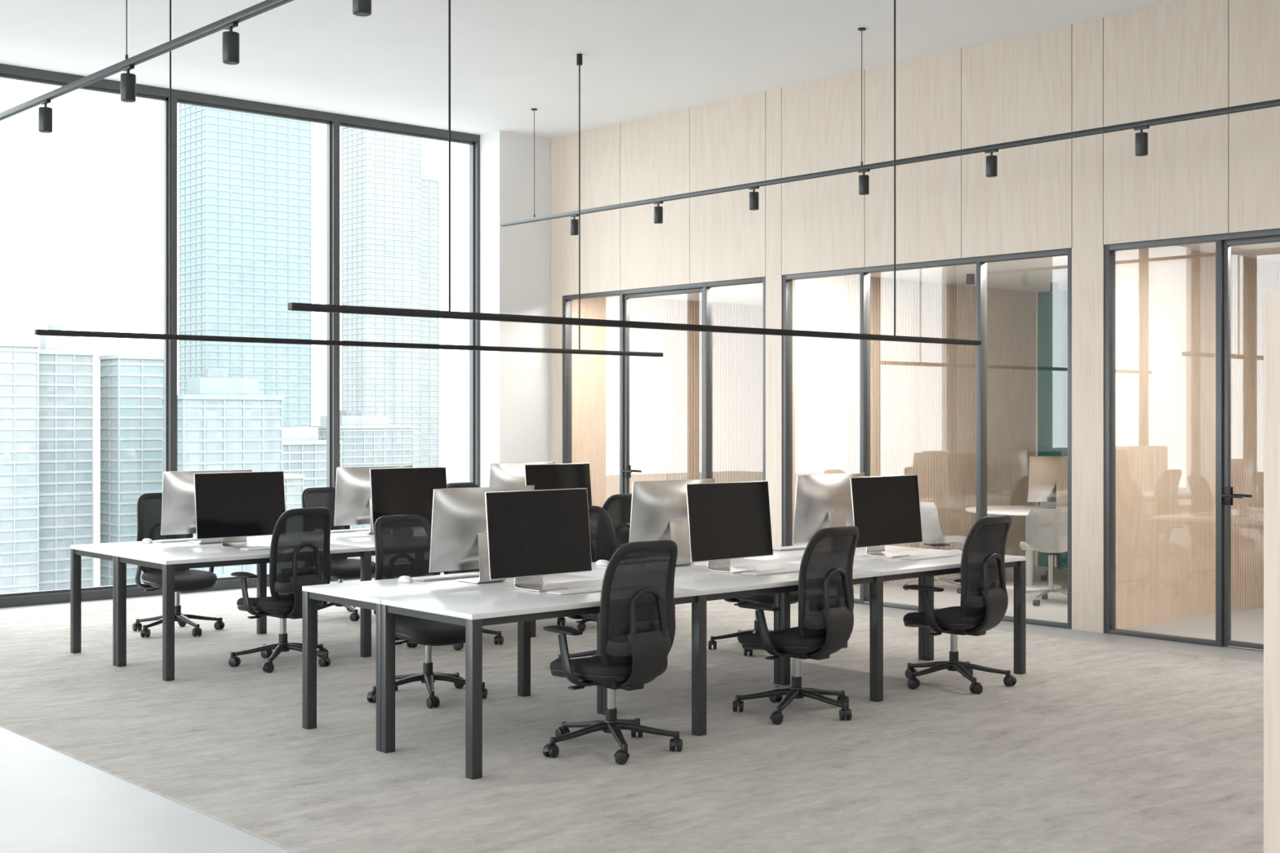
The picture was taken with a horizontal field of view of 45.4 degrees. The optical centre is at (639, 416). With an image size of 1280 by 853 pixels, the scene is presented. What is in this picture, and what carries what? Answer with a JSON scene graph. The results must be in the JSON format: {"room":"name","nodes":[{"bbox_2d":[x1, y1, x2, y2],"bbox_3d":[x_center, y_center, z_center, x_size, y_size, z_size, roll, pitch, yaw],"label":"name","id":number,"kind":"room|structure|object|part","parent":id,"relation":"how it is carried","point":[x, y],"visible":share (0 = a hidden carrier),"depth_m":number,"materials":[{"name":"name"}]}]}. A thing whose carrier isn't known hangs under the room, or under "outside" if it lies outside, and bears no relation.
{"room":"open-plan office","nodes":[
{"label":"open-plan office","id":0,"kind":"room"},
{"bbox_2d":[0,0,1179,137],"bbox_3d":[-1.556,-3.150,4.836,16.690,0.300,17.900,0,0,-42],"label":"ceiling","id":1,"kind":"structure","parent":0,"point":[641,59],"depth_m":12.41,"materials":[{"name":"paint"}]},
{"bbox_2d":[0,0,371,133],"bbox_3d":[-1.799,-2.356,7.220,0.080,1.286,11.590,0,0,-42],"label":"track light","id":2,"kind":"object","parent":1,"relation":"hanging from","point":[230,39],"visible":1,"depth_m":8.07,"materials":[{"name":"metal"}]},
{"bbox_2d":[34,0,662,356],"bbox_3d":[-1.825,-1.758,11.507,5.380,2.483,0.048,0,0,-42],"label":"pendant lamp","id":3,"kind":"object","parent":1,"relation":"hanging from","point":[579,56],"visible":1,"depth_m":11.07,"materials":[{"name":"black metal"}]},
{"bbox_2d":[287,0,981,345],"bbox_3d":[0.366,-1.748,8.946,5.360,2.503,0.048,0,0,-42],"label":"pendant lamp","id":4,"kind":"object","parent":1,"relation":"hanging from","point":[306,307],"visible":1,"depth_m":8.41,"materials":[{"name":"black metal"}]},
{"bbox_2d":[500,27,1279,235],"bbox_3d":[2.462,-2.356,10.999,0.080,1.286,11.590,0,0,-42],"label":"track light","id":5,"kind":"object","parent":1,"relation":"hanging from","point":[1141,138],"visible":1,"depth_m":11.51,"materials":[{"name":"metal"}]},
{"bbox_2d":[466,130,763,507],"bbox_3d":[-5.240,-0.685,13.115,19.063,4.630,0.622,0,0,-42],"label":"wall","id":6,"kind":"structure","parent":0,"point":[665,392],"depth_m":16.91,"materials":[{"name":"white paint"}]},
{"bbox_2d":[0,63,173,608],"bbox_3d":[-4.960,-0.685,13.539,1.700,4.630,0.140,0,0,-42],"label":"window","id":7,"kind":"structure","parent":6,"relation":"in","point":[6,71],"depth_m":13.97,"materials":[{"name":"metal"}]},
{"bbox_2d":[173,89,337,593],"bbox_3d":[-3.688,-0.685,14.667,1.700,4.630,0.140,0,0,-42],"label":"window","id":8,"kind":"structure","parent":6,"relation":"in","point":[330,119],"depth_m":15.09,"materials":[{"name":"metal"}]},
{"bbox_2d":[337,113,479,580],"bbox_3d":[-2.404,-0.685,15.806,1.732,4.630,0.140,0,0,-42],"label":"window","id":9,"kind":"structure","parent":6,"relation":"in","point":[346,121],"depth_m":16.31,"materials":[{"name":"metal"}]},
{"bbox_2d":[0,565,1263,852],"bbox_3d":[-0.018,1.780,6.199,20.800,0.300,17.900,0,0,-42],"label":"floor","id":10,"kind":"structure","parent":0,"point":[52,801],"depth_m":6.77,"materials":[{"name":"concrete"}]},
{"bbox_2d":[550,295,563,463],"bbox_3d":[-0.846,0.170,16.492,0.140,2.920,0.200,0,0,-42],"label":"post","id":11,"kind":"object","parent":10,"relation":"on","point":[556,302],"visible":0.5,"depth_m":16.44,"materials":[{"name":"brown wood"}]},
{"bbox_2d":[0,591,1263,852],"bbox_3d":[0.774,1.627,8.606,6.920,0.006,13.850,0,0,-42],"label":"carpet","id":12,"kind":"object","parent":10,"relation":"on","point":[1097,747],"visible":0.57,"depth_m":7.70,"materials":[{"name":"grey carpet"}]},
{"bbox_2d":[132,493,224,637],"bbox_3d":[-3.473,1.106,11.517,0.664,1.036,0.665,0,0,-42],"label":"office chair","id":13,"kind":"object","parent":12,"relation":"on","point":[148,504],"visible":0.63,"depth_m":11.54,"materials":[{"name":"black fabric"}]},
{"bbox_2d":[228,506,332,672],"bbox_3d":[-2.326,1.106,10.059,0.683,1.036,0.663,0,0,-45],"label":"office chair","id":14,"kind":"object","parent":12,"relation":"on","point":[300,556],"visible":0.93,"depth_m":9.83,"materials":[{"name":"black fabric"}]},
{"bbox_2d":[301,487,376,621],"bbox_3d":[-2.442,1.106,12.392,0.683,1.036,0.663,0,0,-44],"label":"office chair","id":15,"kind":"object","parent":12,"relation":"on","point":[314,497],"visible":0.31,"depth_m":12.49,"materials":[{"name":"black plastic"}]},
{"bbox_2d":[70,530,675,681],"bbox_3d":[-1.816,1.254,11.361,4.258,0.739,1.525,0,0,-42],"label":"office desk","id":16,"kind":"object","parent":12,"relation":"on","point":[168,557],"visible":0.39,"depth_m":10.09,"materials":[{"name":"white laminate"}]},
{"bbox_2d":[142,538,152,543],"bbox_3d":[-3.439,0.868,10.690,0.061,0.031,0.112,0,0,-42],"label":"computer mouse","id":17,"kind":"object","parent":16,"relation":"on","point":[144,540],"visible":1,"depth_m":10.65,"materials":[{"name":"white plastic"}]},
{"bbox_2d":[154,537,200,542],"bbox_3d":[-3.229,0.878,10.890,0.420,0.011,0.114,0,0,-42],"label":"keyboard","id":18,"kind":"object","parent":16,"relation":"on","point":[187,539],"visible":0.59,"depth_m":10.81,"materials":[{"name":"white plastic"}]},
{"bbox_2d":[160,469,252,543],"bbox_3d":[-3.033,0.631,10.714,0.660,0.506,0.215,0,0,-42],"label":"desktop computer","id":19,"kind":"object","parent":16,"relation":"on","point":[178,503],"visible":0.46,"depth_m":10.55,"materials":[{"name":"metal"}]},
{"bbox_2d":[193,471,285,548],"bbox_3d":[-2.696,0.631,10.364,0.660,0.506,0.215,0,0,-42],"label":"desktop computer","id":20,"kind":"object","parent":16,"relation":"on","point":[235,507],"visible":0.98,"depth_m":10.35,"materials":[{"name":"metal"}]},
{"bbox_2d":[240,546,270,551],"bbox_3d":[-2.460,0.878,10.249,0.420,0.011,0.114,0,0,-42],"label":"keyboard","id":21,"kind":"object","parent":16,"relation":"on","point":[264,547],"visible":0.48,"depth_m":10.14,"materials":[{"name":"white plastic"}]},
{"bbox_2d":[330,528,369,533],"bbox_3d":[-2.219,0.878,11.786,0.420,0.011,0.114,0,0,-42],"label":"keyboard","id":22,"kind":"object","parent":16,"relation":"on","point":[362,529],"visible":0.91,"depth_m":11.73,"materials":[{"name":"white plastic"}]},
{"bbox_2d":[333,465,412,533],"bbox_3d":[-2.023,0.631,11.609,0.660,0.506,0.215,0,0,-42],"label":"desktop computer","id":23,"kind":"object","parent":16,"relation":"on","point":[353,504],"visible":0.53,"depth_m":11.46,"materials":[{"name":"metal"}]},
{"bbox_2d":[369,466,447,529],"bbox_3d":[-1.686,0.631,11.260,0.660,0.506,0.215,0,0,-42],"label":"desktop computer","id":24,"kind":"object","parent":16,"relation":"on","point":[393,491],"visible":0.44,"depth_m":11.24,"materials":[{"name":"metal"}]},
{"bbox_2d":[488,462,555,487],"bbox_3d":[-0.975,0.631,12.538,0.660,0.506,0.215,0,0,-42],"label":"desktop computer","id":25,"kind":"object","parent":16,"relation":"on","point":[501,474],"visible":0.13,"depth_m":12.39,"materials":[{"name":"metal"}]},
{"bbox_2d":[524,462,591,506],"bbox_3d":[-0.638,0.631,12.189,0.660,0.506,0.215,0,0,-42],"label":"desktop computer","id":26,"kind":"object","parent":16,"relation":"on","point":[548,476],"visible":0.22,"depth_m":12.21,"materials":[{"name":"metal"}]},
{"bbox_2d":[366,515,487,708],"bbox_3d":[-1.240,1.106,8.856,0.704,1.036,0.672,0,0,-42],"label":"office chair","id":27,"kind":"object","parent":12,"relation":"on","point":[402,542],"visible":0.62,"depth_m":8.93,"materials":[{"name":"black fabric"}]},
{"bbox_2d":[406,568,503,650],"bbox_3d":[-1.354,1.106,10.938,0.684,1.036,0.689,0,0,-40],"label":"office chair","id":28,"kind":"object","parent":12,"relation":"on","point":[499,639],"visible":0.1,"depth_m":10.74,"materials":[{"name":"black plastic"}]},
{"bbox_2d":[446,482,479,488],"bbox_3d":[-1.363,1.106,13.331,0.684,1.036,0.689,0,0,-40],"label":"office chair","id":29,"kind":"object","parent":12,"relation":"on","point":[455,485],"visible":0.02,"depth_m":13.57,"materials":[{"name":"black plastic"}]},
{"bbox_2d":[555,506,617,659],"bbox_3d":[-0.193,1.106,9.761,0.664,1.036,0.665,0,0,-38],"label":"office chair","id":30,"kind":"object","parent":12,"relation":"on","point":[603,544],"visible":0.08,"depth_m":10.02,"materials":[{"name":"black fabric"}]},
{"bbox_2d":[556,493,631,631],"bbox_3d":[-0.282,1.106,11.849,0.704,1.036,0.672,0,0,-42],"label":"office chair","id":31,"kind":"object","parent":12,"relation":"on","point":[618,507],"visible":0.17,"depth_m":11.61,"materials":[{"name":"black fabric"}]},
{"bbox_2d":[542,539,682,764],"bbox_3d":[-0.174,1.106,7.468,0.684,1.036,0.689,0,0,-39],"label":"office chair","id":32,"kind":"object","parent":12,"relation":"on","point":[637,625],"visible":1,"depth_m":7.25,"materials":[{"name":"black fabric"}]},
{"bbox_2d":[302,544,1026,779],"bbox_3d":[0.337,1.254,8.820,4.258,0.739,1.525,0,0,-42],"label":"office desk","id":33,"kind":"object","parent":12,"relation":"on","point":[472,606],"visible":0.74,"depth_m":7.92,"materials":[{"name":"white laminate"}]},
{"bbox_2d":[398,575,413,582],"bbox_3d":[-1.252,0.868,8.179,0.061,0.031,0.112,0,0,-42],"label":"computer mouse","id":34,"kind":"object","parent":33,"relation":"on","point":[404,579],"visible":1,"depth_m":8.15,"materials":[{"name":"white plastic"}]},
{"bbox_2d":[412,573,479,581],"bbox_3d":[-1.042,0.878,8.379,0.420,0.011,0.114,0,0,-42],"label":"keyboard","id":35,"kind":"object","parent":33,"relation":"on","point":[465,575],"visible":0.96,"depth_m":8.33,"materials":[{"name":"white plastic"}]},
{"bbox_2d":[429,485,534,583],"bbox_3d":[-0.846,0.631,8.202,0.660,0.506,0.215,0,0,-42],"label":"desktop computer","id":36,"kind":"object","parent":33,"relation":"on","point":[459,535],"visible":0.71,"depth_m":8.06,"materials":[{"name":"metal"}]},
{"bbox_2d":[484,488,591,591],"bbox_3d":[-0.509,0.631,7.853,0.660,0.506,0.215,0,0,-42],"label":"desktop computer","id":37,"kind":"object","parent":33,"relation":"on","point":[532,535],"visible":1,"depth_m":7.85,"materials":[{"name":"metal"}]},
{"bbox_2d":[546,586,601,595],"bbox_3d":[-0.273,0.878,7.738,0.420,0.011,0.114,0,0,-42],"label":"keyboard","id":38,"kind":"object","parent":33,"relation":"on","point":[598,588],"visible":0.76,"depth_m":7.67,"materials":[{"name":"white plastic"}]},
{"bbox_2d":[595,560,608,565],"bbox_3d":[-0.220,0.868,9.095,0.061,0.031,0.112,0,0,-42],"label":"computer mouse","id":39,"kind":"object","parent":33,"relation":"on","point":[600,562],"visible":0.9,"depth_m":9.07,"materials":[{"name":"white plastic"}]},
{"bbox_2d":[628,478,715,565],"bbox_3d":[0.187,0.631,9.118,0.660,0.506,0.215,0,0,-42],"label":"desktop computer","id":40,"kind":"object","parent":33,"relation":"on","point":[659,508],"visible":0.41,"depth_m":9.00,"materials":[{"name":"metal"}]},
{"bbox_2d":[685,480,773,573],"bbox_3d":[0.524,0.631,8.768,0.660,0.506,0.215,0,0,-42],"label":"desktop computer","id":41,"kind":"object","parent":33,"relation":"on","point":[727,521],"visible":1,"depth_m":8.77,"materials":[{"name":"metal"}]},
{"bbox_2d":[741,568,799,576],"bbox_3d":[0.759,0.878,8.653,0.420,0.011,0.114,0,0,-42],"label":"keyboard","id":42,"kind":"object","parent":33,"relation":"on","point":[784,570],"visible":0.98,"depth_m":8.60,"materials":[{"name":"white plastic"}]},
{"bbox_2d":[772,545,807,551],"bbox_3d":[1.038,0.878,10.223,0.420,0.011,0.114,0,0,-42],"label":"keyboard","id":43,"kind":"object","parent":33,"relation":"on","point":[801,547],"visible":0.77,"depth_m":10.14,"materials":[{"name":"white plastic"}]},
{"bbox_2d":[792,472,864,543],"bbox_3d":[1.234,0.631,10.047,0.660,0.506,0.215,0,0,-42],"label":"desktop computer","id":44,"kind":"object","parent":33,"relation":"on","point":[822,501],"visible":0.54,"depth_m":9.93,"materials":[{"name":"metal"}]},
{"bbox_2d":[849,474,922,557],"bbox_3d":[1.571,0.631,9.697,0.660,0.506,0.215,0,0,-42],"label":"desktop computer","id":45,"kind":"object","parent":33,"relation":"on","point":[886,509],"visible":0.98,"depth_m":9.70,"materials":[{"name":"metal"}]},
{"bbox_2d":[900,553,956,559],"bbox_3d":[1.807,0.878,9.582,0.420,0.011,0.114,0,0,-42],"label":"keyboard","id":46,"kind":"object","parent":33,"relation":"on","point":[938,555],"visible":1,"depth_m":9.54,"materials":[{"name":"white plastic"}]},
{"bbox_2d":[947,549,962,555],"bbox_3d":[2.018,0.868,9.796,0.112,0.031,0.061,0,0,43],"label":"computer mouse","id":47,"kind":"object","parent":33,"relation":"on","point":[956,552],"visible":0.9,"depth_m":9.77,"materials":[{"name":"white plastic"}]},
{"bbox_2d":[708,591,798,656],"bbox_3d":[0.857,1.106,10.679,0.689,1.036,0.684,0,0,44],"label":"office chair","id":48,"kind":"object","parent":12,"relation":"on","point":[768,599],"visible":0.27,"depth_m":10.56,"materials":[{"name":"black plastic"}]},
{"bbox_2d":[732,525,858,724],"bbox_3d":[0.870,1.106,8.380,0.705,1.036,0.672,0,0,-44],"label":"office chair","id":49,"kind":"object","parent":12,"relation":"on","point":[825,580],"visible":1,"depth_m":8.16,"materials":[{"name":"black fabric"}]},
{"bbox_2d":[902,515,1016,693],"bbox_3d":[1.893,1.106,9.284,0.664,1.036,0.665,0,0,-44],"label":"office chair","id":50,"kind":"object","parent":12,"relation":"on","point":[984,603],"visible":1,"depth_m":9.07,"materials":[{"name":"black fabric"}]},
{"bbox_2d":[1263,289,1279,852],"bbox_3d":[2.584,0.627,4.825,1.530,1.994,0.591,0,0,-42],"label":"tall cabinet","id":51,"kind":"object","parent":12,"relation":"on","point":[1272,301],"visible":1,"depth_m":4.49,"materials":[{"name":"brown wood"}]},
{"bbox_2d":[765,275,782,547],"bbox_3d":[1.277,0.170,14.098,0.140,2.920,0.200,0,0,-42],"label":"wall panel","id":52,"kind":"object","parent":10,"relation":"on","point":[773,283],"visible":0.5,"depth_m":14.04,"materials":[{"name":"brown wood"}]},
{"bbox_2d":[903,502,966,594],"bbox_3d":[2.790,1.210,14.292,0.572,0.840,0.599,0,0,-22],"label":"shell chair","id":53,"kind":"object","parent":10,"relation":"on","point":[931,533],"visible":0.6,"depth_m":14.09,"materials":[{"name":"white plastic"}]},
{"bbox_2d":[964,505,1062,591],"bbox_3d":[3.708,1.258,14.583,1.200,0.745,1.200,0,0,-42],"label":"meeting table","id":54,"kind":"object","parent":10,"relation":"on","point":[1016,510],"visible":0.47,"depth_m":14.55,"materials":[{"name":"white laminate"}]},
{"bbox_2d":[1027,456,1067,508],"bbox_3d":[4.014,0.631,14.628,0.660,0.506,0.215,0,0,-12],"label":"desktop computer","id":55,"kind":"object","parent":54,"relation":"on","point":[1047,475],"visible":0.47,"depth_m":14.55,"materials":[{"name":"metal"}]},
{"bbox_2d":[1019,507,1067,606],"bbox_3d":[3.587,1.210,13.387,0.599,0.840,0.572,0,0,3],"label":"shell chair","id":56,"kind":"object","parent":10,"relation":"on","point":[1046,534],"visible":0.73,"depth_m":13.18,"materials":[{"name":"white plastic"}]},
{"bbox_2d":[1033,502,1067,580],"bbox_3d":[4.167,1.210,15.388,0.599,0.840,0.572,0,0,38],"label":"shell chair","id":57,"kind":"object","parent":10,"relation":"on","point":[1043,577],"visible":0.12,"depth_m":15.39,"materials":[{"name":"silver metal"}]},
{"bbox_2d":[1071,244,1104,633],"bbox_3d":[3.443,0.170,11.655,0.140,2.920,0.270,0,0,-42],"label":"wall panel","id":58,"kind":"object","parent":10,"relation":"on","point":[1087,262],"visible":0.86,"depth_m":11.61,"materials":[{"name":"brown wood"}]},
{"bbox_2d":[792,275,1035,586],"bbox_3d":[2.803,0.140,15.437,3.920,2.980,0.182,0,0,-42],"label":"wall","id":59,"kind":"structure","parent":0,"point":[923,395],"depth_m":15.33,"materials":[{"name":"brown wood"}]},
{"bbox_2d":[551,0,1279,296],"bbox_3d":[4.683,-2.145,10.168,0.020,1.710,16.994,0,0,-42],"label":"wall","id":60,"kind":"structure","parent":0,"point":[1220,174],"depth_m":12.57,"materials":[{"name":"brown wood"}]},
{"bbox_3d":[-0.576,-2.145,16.097,0.020,1.710,1.144,0,0,-42],"label":"veneer panel","id":61,"kind":"part","parent":60,"relation":"part of","materials":[{"name":"brown wood"}]},
{"bbox_3d":[0.147,-2.145,15.281,0.020,1.710,1.024,0,0,-42],"label":"veneer panel","id":62,"kind":"part","parent":60,"relation":"part of","materials":[{"name":"brown wood"}]},
{"bbox_2d":[563,276,765,493],"bbox_3d":[0.202,0.170,15.284,0.155,2.920,3.000,0,0,-42],"label":"door frame","id":63,"kind":"structure","parent":60,"relation":"in","point":[706,288],"depth_m":15.64,"materials":[{"name":"metal"}]},
{"bbox_3d":[0.828,-2.145,14.515,0.020,1.710,1.014,0,0,-42],"label":"veneer panel","id":64,"kind":"part","parent":60,"relation":"part of","materials":[{"name":"brown wood"}]},
{"bbox_3d":[1.232,-2.145,14.058,0.020,1.710,0.194,0,0,-42],"label":"veneer panel","id":65,"kind":"part","parent":60,"relation":"part of","materials":[{"name":"brown wood"}]},
{"bbox_3d":[1.624,-2.145,13.617,0.020,1.710,0.974,0,0,-42],"label":"veneer panel","id":66,"kind":"part","parent":60,"relation":"part of","materials":[{"name":"brown wood"}]},
{"bbox_3d":[2.287,-2.145,12.869,0.020,1.710,1.014,0,0,-42],"label":"veneer panel","id":67,"kind":"part","parent":60,"relation":"part of","materials":[{"name":"brown wood"}]},
{"bbox_2d":[782,248,1071,629],"bbox_3d":[2.337,0.170,12.880,0.090,2.920,3.030,0,0,-42],"label":"window frame","id":68,"kind":"structure","parent":60,"relation":"in","point":[981,262],"depth_m":13.09,"materials":[{"name":"metal"}]},
{"bbox_3d":[2.967,-2.145,12.102,0.020,1.710,1.024,0,0,-42],"label":"veneer panel","id":69,"kind":"part","parent":60,"relation":"part of","materials":[{"name":"brown wood"}]},
{"bbox_3d":[3.399,-2.145,11.616,0.020,1.710,0.264,0,0,-42],"label":"veneer panel","id":70,"kind":"part","parent":60,"relation":"part of","materials":[{"name":"brown wood"}]},
{"bbox_3d":[3.817,-2.145,11.144,0.020,1.710,0.984,0,0,-42],"label":"veneer panel","id":71,"kind":"part","parent":60,"relation":"part of","materials":[{"name":"brown wood"}]},
{"bbox_2d":[1103,228,1279,649],"bbox_3d":[4.748,0.170,10.159,0.155,2.920,3.700,0,0,-42],"label":"door","id":72,"kind":"structure","parent":60,"relation":"in","point":[1224,495],"depth_m":10.84,"materials":[{"name":"metal"}]},
{"bbox_3d":[4.480,-2.145,10.396,0.020,1.710,1.004,0,0,-42],"label":"veneer panel","id":73,"kind":"part","parent":60,"relation":"part of","materials":[{"name":"brown wood"}]},
{"bbox_2d":[643,241,1279,305],"bbox_3d":[4.279,-1.425,13.886,4.070,0.150,12.100,0,0,-42],"label":"ceiling","id":74,"kind":"structure","parent":0,"point":[1031,275],"depth_m":14.60,"materials":[{"name":"white paint"}]},
{"bbox_2d":[966,273,974,284],"bbox_3d":[3.139,-1.299,14.546,0.080,0.102,0.080,0,0,-42],"label":"ceiling spotlight","id":75,"kind":"object","parent":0,"point":[970,277],"depth_m":14.51,"materials":[{"name":"grey metal"}]},
{"bbox_2d":[1035,290,1067,567],"bbox_3d":[4.262,0.140,16.859,0.150,2.980,6.430,0,0,-42],"label":"wall","id":76,"kind":"structure","parent":0,"point":[1052,308],"depth_m":16.54,"materials":[{"name":"paint"}]},
{"bbox_2d":[1049,282,1057,293],"bbox_3d":[4.186,-1.299,15.475,0.080,0.102,0.080,0,0,-42],"label":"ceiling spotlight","id":77,"kind":"object","parent":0,"point":[1053,286],"depth_m":15.44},
{"bbox_2d":[1115,246,1279,629],"bbox_3d":[4.976,0.140,13.000,3.938,2.980,0.252,0,0,-42],"label":"wall","id":78,"kind":"structure","parent":0,"point":[1166,295],"depth_m":12.31,"materials":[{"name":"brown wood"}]},
{"label":"outside","id":79,"kind":"structure","parent":0,"visible":0},
{"bbox_2d":[93,480,466,586],"bbox_3d":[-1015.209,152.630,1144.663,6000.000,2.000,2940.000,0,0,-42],"label":"ground","id":80,"kind":"structure","parent":79,"point":[96,495],"depth_m":2068.80,"materials":[{"name":"white"}]},
{"bbox_2d":[0,341,39,593],"bbox_3d":[-203.786,63.880,494.264,16.200,175.500,11.200,0,0,-42],"label":"office tower","id":81,"kind":"structure","parent":80,"relation":"on","point":[19,361],"depth_m":491.38,"materials":[{"name":"glass"}]},
{"bbox_2d":[39,324,94,591],"bbox_3d":[-193.450,60.630,510.114,19.700,182.000,11.200,0,0,-42],"label":"office tower","id":82,"kind":"structure","parent":80,"relation":"on","point":[66,372],"depth_m":506.49,"materials":[{"name":"glass"}]},
{"bbox_2d":[98,354,164,586],"bbox_3d":[-173.648,65.380,524.335,17.200,172.500,16.200,0,0,-42],"label":"office tower","id":83,"kind":"structure","parent":80,"relation":"on","point":[131,386],"depth_m":518.12,"materials":[{"name":"glass"}]},
{"bbox_2d":[160,368,284,577],"bbox_3d":[-135.560,68.130,497.967,35.200,167.000,16.200,0,0,-42],"label":"office tower","id":84,"kind":"structure","parent":80,"relation":"on","point":[224,423],"depth_m":491.98,"materials":[{"name":"glass"}]},
{"bbox_2d":[178,102,311,426],"bbox_3d":[-200.232,-45.870,778.110,58.200,395.000,31.200,0,0,-42],"label":"glass skyscraper","id":85,"kind":"structure","parent":80,"relation":"on","point":[245,179],"depth_m":765.36,"materials":[{"name":"glass"}]},
{"bbox_2d":[284,473,304,511],"bbox_3d":[-159.627,82.630,586.894,41.200,138.000,51.200,0,0,-42],"label":"office tower","id":86,"kind":"structure","parent":80,"relation":"on","point":[293,483],"depth_m":578.85,"materials":[{"name":"white glass"}]},
{"bbox_2d":[282,420,342,489],"bbox_3d":[-149.184,76.630,642.938,31.200,150.000,41.200,0,0,-42],"label":"office tower","id":87,"kind":"structure","parent":80,"relation":"on","point":[303,453],"depth_m":629.41,"materials":[{"name":"white concrete"}]},
{"bbox_2d":[311,409,414,562],"bbox_3d":[-158.091,74.130,848.901,51.200,155.000,41.200,0,0,-42],"label":"office tower","id":88,"kind":"structure","parent":80,"relation":"on","point":[367,440],"depth_m":835.67,"materials":[{"name":"white glass"}]},
{"bbox_2d":[341,126,421,467],"bbox_3d":[-169.585,-23.370,1005.787,42.200,350.000,31.200,0,0,-42],"label":"skyscraper","id":89,"kind":"structure","parent":80,"relation":"on","point":[381,171],"depth_m":994.08,"materials":[{"name":"glass"}]},
{"bbox_2d":[421,170,439,467],"bbox_3d":[-152.943,-8.370,1035.250,22.200,320.000,29.200,0,0,-42],"label":"skyscraper","id":90,"kind":"structure","parent":80,"relation":"on","point":[429,186],"depth_m":1026.88,"materials":[{"name":"glass"}]}
]}

